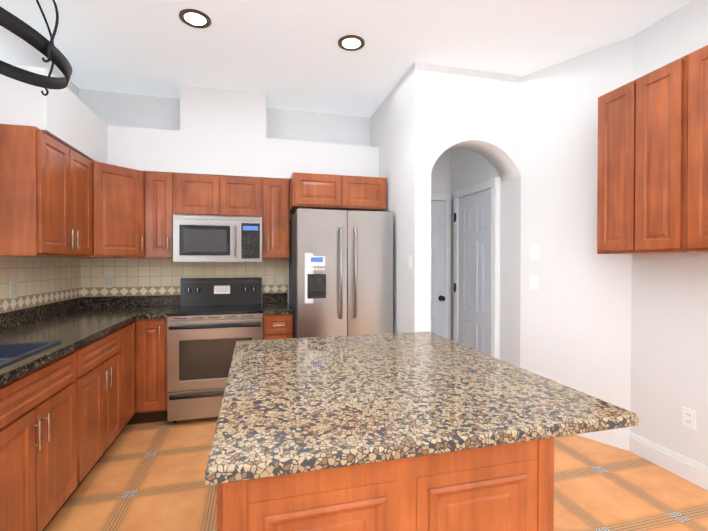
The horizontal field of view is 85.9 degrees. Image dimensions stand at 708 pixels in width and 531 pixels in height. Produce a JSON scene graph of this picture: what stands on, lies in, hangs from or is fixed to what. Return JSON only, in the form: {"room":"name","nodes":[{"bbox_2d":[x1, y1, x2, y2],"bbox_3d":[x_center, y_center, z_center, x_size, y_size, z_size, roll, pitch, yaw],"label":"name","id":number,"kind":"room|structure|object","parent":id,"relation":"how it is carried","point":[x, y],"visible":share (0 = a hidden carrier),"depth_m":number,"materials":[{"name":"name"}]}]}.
{"room":"kitchen","nodes":[
{"label":"kitchen","id":0,"kind":"room"},
{"bbox_2d":[0,26,78,312],"bbox_3d":[-1.699,-0.126,0.059,0.150,2.920,7.350,0,1,-15],"label":"wall","id":1,"kind":"structure","parent":0,"point":[15,49],"depth_m":2.63,"materials":[{"name":"white paint"}]},
{"bbox_2d":[0,256,83,312],"bbox_3d":[-2.119,0.123,1.992,0.008,0.357,3.100,0,1,-15],"label":"tile backsplash","id":2,"kind":"structure","parent":1,"relation":"attached to","point":[42,280],"depth_m":2.82,"materials":[{"name":"beige tile"}]},
{"bbox_2d":[10,281,16,298],"bbox_3d":[-2.244,0.159,2.508,0.008,0.115,0.072,0,1,-15],"label":"outlet","id":3,"kind":"object","parent":2,"relation":"attached to","point":[13,284],"depth_m":2.50,"materials":[{"name":"beige plastic"}]},
{"bbox_2d":[0,124,95,257],"bbox_3d":[-2.104,-0.441,2.569,0.322,0.760,0.759,0,1,-15],"label":"upper cabinet","id":4,"kind":"object","parent":1,"relation":"attached to","point":[59,199],"depth_m":2.29,"materials":[{"name":"brown wood"}]},
{"bbox_2d":[0,64,107,163],"bbox_3d":[-2.151,-1.013,2.744,0.330,0.374,0.990,0,1,-15],"label":"soffit","id":5,"kind":"structure","parent":0,"point":[66,116],"depth_m":2.42,"materials":[{"name":"white paint"}]},
{"bbox_2d":[107,85,378,178],"bbox_3d":[-1.129,-1.226,3.679,2.780,0.784,0.310,0,1,-15],"label":"soffit","id":6,"kind":"structure","parent":0,"point":[221,132],"depth_m":3.51,"materials":[{"name":"white paint"}]},
{"bbox_2d":[79,89,450,303],"bbox_3d":[-0.596,-0.162,4.065,4.000,2.920,0.150,0,1,-15],"label":"wall","id":7,"kind":"structure","parent":0,"point":[130,110],"depth_m":3.93,"materials":[{"name":"white paint"}]},
{"bbox_2d":[92,161,143,255],"bbox_3d":[-1.945,-0.446,3.153,0.293,0.724,0.293,0,1,-15],"label":"upper cabinet","id":8,"kind":"object","parent":7,"relation":"attached to","point":[119,190],"depth_m":3.15,"materials":[{"name":"brown wood"}]},
{"bbox_2d":[144,171,175,257],"bbox_3d":[-1.760,-0.449,3.513,0.248,0.760,0.322,0,1,-15],"label":"upper cabinet","id":9,"kind":"object","parent":7,"relation":"attached to","point":[159,187],"depth_m":3.36,"materials":[{"name":"brown wood"}]},
{"bbox_2d":[84,258,287,296],"bbox_3d":[-1.585,0.108,3.729,1.855,0.357,0.008,0,1,-15],"label":"tile backsplash","id":10,"kind":"structure","parent":7,"relation":"attached to","point":[130,276],"depth_m":3.65,"materials":[{"name":"beige tile"}]},
{"bbox_2d":[103,275,111,287],"bbox_3d":[-2.296,0.150,3.535,0.072,0.115,0.008,0,1,-15],"label":"outlet","id":11,"kind":"object","parent":10,"relation":"attached to","point":[107,279],"depth_m":3.53,"materials":[{"name":"beige plastic"}]},
{"bbox_2d":[272,274,278,284],"bbox_3d":[-0.812,0.146,3.921,0.072,0.115,0.008,0,1,-15],"label":"outlet","id":12,"kind":"object","parent":10,"relation":"attached to","point":[275,277],"depth_m":3.92,"materials":[{"name":"beige plastic"}]},
{"bbox_2d":[176,173,219,215],"bbox_3d":[-1.455,-0.640,3.591,0.381,0.380,0.322,0,1,-15],"label":"upper cabinet","id":13,"kind":"object","parent":7,"relation":"attached to","point":[196,194],"depth_m":3.44,"materials":[{"name":"brown wood"}]},
{"bbox_2d":[173,215,261,261],"bbox_3d":[-1.254,-0.240,3.576,0.753,0.412,0.455,0,1,-15],"label":"microwave","id":14,"kind":"object","parent":13,"relation":"attached to","point":[201,238],"visible":1,"depth_m":3.39,"materials":[{"name":"silver metal"}]},
{"bbox_2d":[220,176,263,219],"bbox_3d":[-1.087,-0.641,3.687,0.380,0.380,0.322,0,1,-15],"label":"upper cabinet","id":15,"kind":"object","parent":7,"relation":"attached to","point":[239,196],"depth_m":3.53,"materials":[{"name":"brown wood"}]},
{"bbox_2d":[262,178,291,257],"bbox_3d":[-0.779,-0.451,3.768,0.254,0.760,0.322,0,1,-15],"label":"upper cabinet","id":16,"kind":"object","parent":7,"relation":"attached to","point":[276,222],"depth_m":3.61,"materials":[{"name":"brown wood"}]},
{"bbox_2d":[288,172,343,213],"bbox_3d":[-0.403,-0.681,3.711,0.442,0.300,0.618,0,1,-15],"label":"upper cabinet","id":17,"kind":"object","parent":7,"relation":"attached to","point":[305,190],"depth_m":3.42,"materials":[{"name":"brown wood"}]},
{"bbox_2d":[344,175,386,210],"bbox_3d":[0.023,-0.682,3.822,0.440,0.300,0.618,0,1,-15],"label":"upper cabinet","id":18,"kind":"object","parent":7,"relation":"attached to","point":[361,193],"depth_m":3.53,"materials":[{"name":"brown wood"}]},
{"bbox_2d":[431,194,451,339],"bbox_3d":[0.710,0.237,4.271,0.858,2.118,0.109,0,1,-15],"label":"door","id":19,"kind":"structure","parent":7,"relation":"in","point":[440,264],"depth_m":4.36,"materials":[{"name":"white wood"}]},
{"bbox_2d":[0,0,691,117],"bbox_3d":[0.461,-1.641,0.581,4.700,0.100,7.700,0,1,-15],"label":"ceiling","id":20,"kind":"structure","parent":0,"point":[287,54],"depth_m":2.72,"materials":[{"name":"white paint"}]},
{"bbox_2d":[0,0,72,95],"bbox_3d":[-1.680,-1.244,1.702,0.697,0.709,0.698,0,1,-15],"label":"pot rack","id":21,"kind":"object","parent":20,"relation":"hanging from","point":[31,36],"visible":1,"depth_m":1.75,"materials":[{"name":"black metal"}]},
{"bbox_2d":[179,9,210,28],"bbox_3d":[-1.034,-1.603,2.476,0.193,0.008,0.193,0,1,-27],"label":"recessed light","id":22,"kind":"object","parent":20,"relation":"in","point":[193,18],"depth_m":2.47,"materials":[{"name":"brown metal"}]},
{"bbox_2d":[338,35,364,50],"bbox_3d":[-0.020,-1.606,2.750,0.193,0.008,0.193,0,1,-27],"label":"recessed light","id":23,"kind":"object","parent":20,"relation":"in","point":[348,42],"depth_m":2.74,"materials":[{"name":"white glass"}]},
{"bbox_2d":[44,417,707,530],"bbox_3d":[0.461,1.379,0.608,4.700,0.100,7.700,0,1,-15],"label":"floor","id":24,"kind":"structure","parent":0,"point":[145,476],"depth_m":2.22,"materials":[{"name":"orange tile"}]},
{"bbox_2d":[0,305,179,530],"bbox_3d":[-1.784,0.853,2.405,0.854,0.921,2.458,0,1,-15],"label":"base cabinet","id":25,"kind":"object","parent":24,"relation":"on","point":[83,382],"depth_m":2.06,"materials":[{"name":"brown wood"}]},
{"bbox_2d":[0,293,292,385],"bbox_3d":[-1.218,0.369,2.250,1.873,0.139,3.048,0,1,-15],"label":"countertop","id":26,"kind":"structure","parent":25,"relation":"on","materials":[{"name":"stone"}]},
{"bbox_2d":[0,341,61,366],"bbox_3d":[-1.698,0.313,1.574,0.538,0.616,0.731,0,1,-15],"label":"sink basin","id":27,"kind":"object","parent":26,"relation":"in","point":[10,353],"depth_m":1.91,"materials":[{"name":"grey"}]},
{"bbox_2d":[167,277,262,422],"bbox_3d":[-1.219,0.714,3.448,0.756,1.180,0.705,0,1,-15],"label":"range","id":28,"kind":"object","parent":24,"relation":"on","point":[211,322],"visible":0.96,"depth_m":3.17,"materials":[{"name":"silver metal"}]},
{"bbox_2d":[262,305,292,339],"bbox_3d":[-0.738,0.865,3.627,0.254,0.875,0.618,0,1,-15],"label":"base cabinet","id":29,"kind":"object","parent":24,"relation":"on","point":[277,319],"depth_m":3.33,"materials":[{"name":"brown wood"}]},
{"bbox_2d":[289,208,392,337],"bbox_3d":[-0.154,0.407,3.621,0.844,1.790,0.882,0,1,-15],"label":"refrigerator","id":30,"kind":"object","parent":24,"relation":"on","point":[340,272],"visible":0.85,"depth_m":3.25,"materials":[{"name":"grey metal"}]},
{"bbox_2d":[217,439,553,530],"bbox_3d":[-0.028,0.879,1.493,0.862,0.884,1.221,0,1,-15],"label":"kitchen island","id":31,"kind":"object","parent":24,"relation":"on","point":[502,488],"depth_m":0.92,"materials":[{"name":"brown wood"}]},
{"bbox_2d":[205,331,638,486],"bbox_3d":[0.079,0.419,1.526,1.116,0.033,1.297,0,1,-15],"label":"island countertop","id":32,"kind":"structure","parent":31,"relation":"on","point":[290,408],"depth_m":1.09,"materials":[{"name":"multicoloured stone"}]},
{"bbox_2d":[370,61,430,332],"bbox_3d":[0.398,-0.158,3.621,0.140,2.920,1.210,0,1,-15],"label":"wall","id":33,"kind":"structure","parent":0,"point":[400,127],"depth_m":3.12,"materials":[{"name":"white paint"}]},
{"bbox_2d":[408,255,411,268],"bbox_3d":[0.454,-0.028,3.104,0.011,0.115,0.072,0,1,-15],"label":"light switch","id":34,"kind":"object","parent":33,"relation":"attached to","point":[409,256],"depth_m":3.09,"materials":[{"name":"beige plastic"}]},
{"bbox_2d":[431,64,520,181],"bbox_3d":[0.993,-1.190,3.270,0.840,0.850,0.250,0,1,-15],"label":"wall","id":35,"kind":"structure","parent":0,"point":[478,111],"depth_m":3.16,"materials":[{"name":"white paint"}]},
{"bbox_2d":[451,0,707,466],"bbox_3d":[2.279,-0.135,1.015,0.510,2.920,7.200,0,1,-15],"label":"wall","id":36,"kind":"structure","parent":0,"point":[628,332],"depth_m":2.87,"materials":[{"name":"white paint"}]},
{"bbox_2d":[453,177,499,358],"bbox_3d":[1.218,0.238,3.894,0.090,2.123,0.768,0,1,-15],"label":"hall door","id":37,"kind":"structure","parent":36,"relation":"in","point":[477,267],"depth_m":3.83,"materials":[{"name":"white wood"}]},
{"bbox_2d":[530,245,538,258],"bbox_3d":[1.508,-0.114,3.181,0.002,0.114,0.072,-1,1,-45],"label":"light switch","id":38,"kind":"object","parent":36,"relation":"attached to","point":[534,249],"depth_m":3.18,"materials":[{"name":"white plastic"}]},
{"bbox_2d":[530,275,538,288],"bbox_3d":[1.511,0.141,3.185,0.008,0.114,0.072,-1,1,-45],"label":"light switch","id":39,"kind":"object","parent":36,"relation":"attached to","point":[534,280],"depth_m":3.18,"materials":[{"name":"white plastic"}]},
{"bbox_2d":[597,83,628,253],"bbox_3d":[1.832,-0.611,2.494,0.322,1.065,0.277,0,1,-15],"label":"upper cabinet","id":40,"kind":"object","parent":36,"relation":"attached to","point":[613,106],"depth_m":2.46,"materials":[{"name":"brown wood"}]},
{"bbox_2d":[575,428,707,490],"bbox_3d":[0.387,1.262,0.535,4.124,0.135,7.202,0,1,-15],"label":"baseboard","id":41,"kind":"structure","parent":36,"relation":"attached to","point":[685,468],"depth_m":2.50,"materials":[{"name":"white wood"}]},
{"bbox_2d":[629,58,680,253],"bbox_3d":[1.902,-0.608,2.225,0.322,1.065,0.279,0,1,-15],"label":"upper cabinet","id":42,"kind":"object","parent":36,"relation":"attached to","point":[652,183],"depth_m":2.20,"materials":[{"name":"brown wood"}]},
{"bbox_2d":[682,407,695,429],"bbox_3d":[2.045,0.932,2.323,0.008,0.115,0.072,0,1,-15],"label":"outlet","id":43,"kind":"object","parent":36,"relation":"attached to","point":[688,417],"depth_m":2.32,"materials":[{"name":"beige plastic"}]},
{"bbox_2d":[677,45,707,252],"bbox_3d":[1.972,-0.606,1.956,0.322,1.065,0.278,0,1,-15],"label":"upper cabinet","id":44,"kind":"object","parent":36,"relation":"attached to","point":[692,214],"depth_m":2.00,"materials":[{"name":"brown wood"}]}
]}

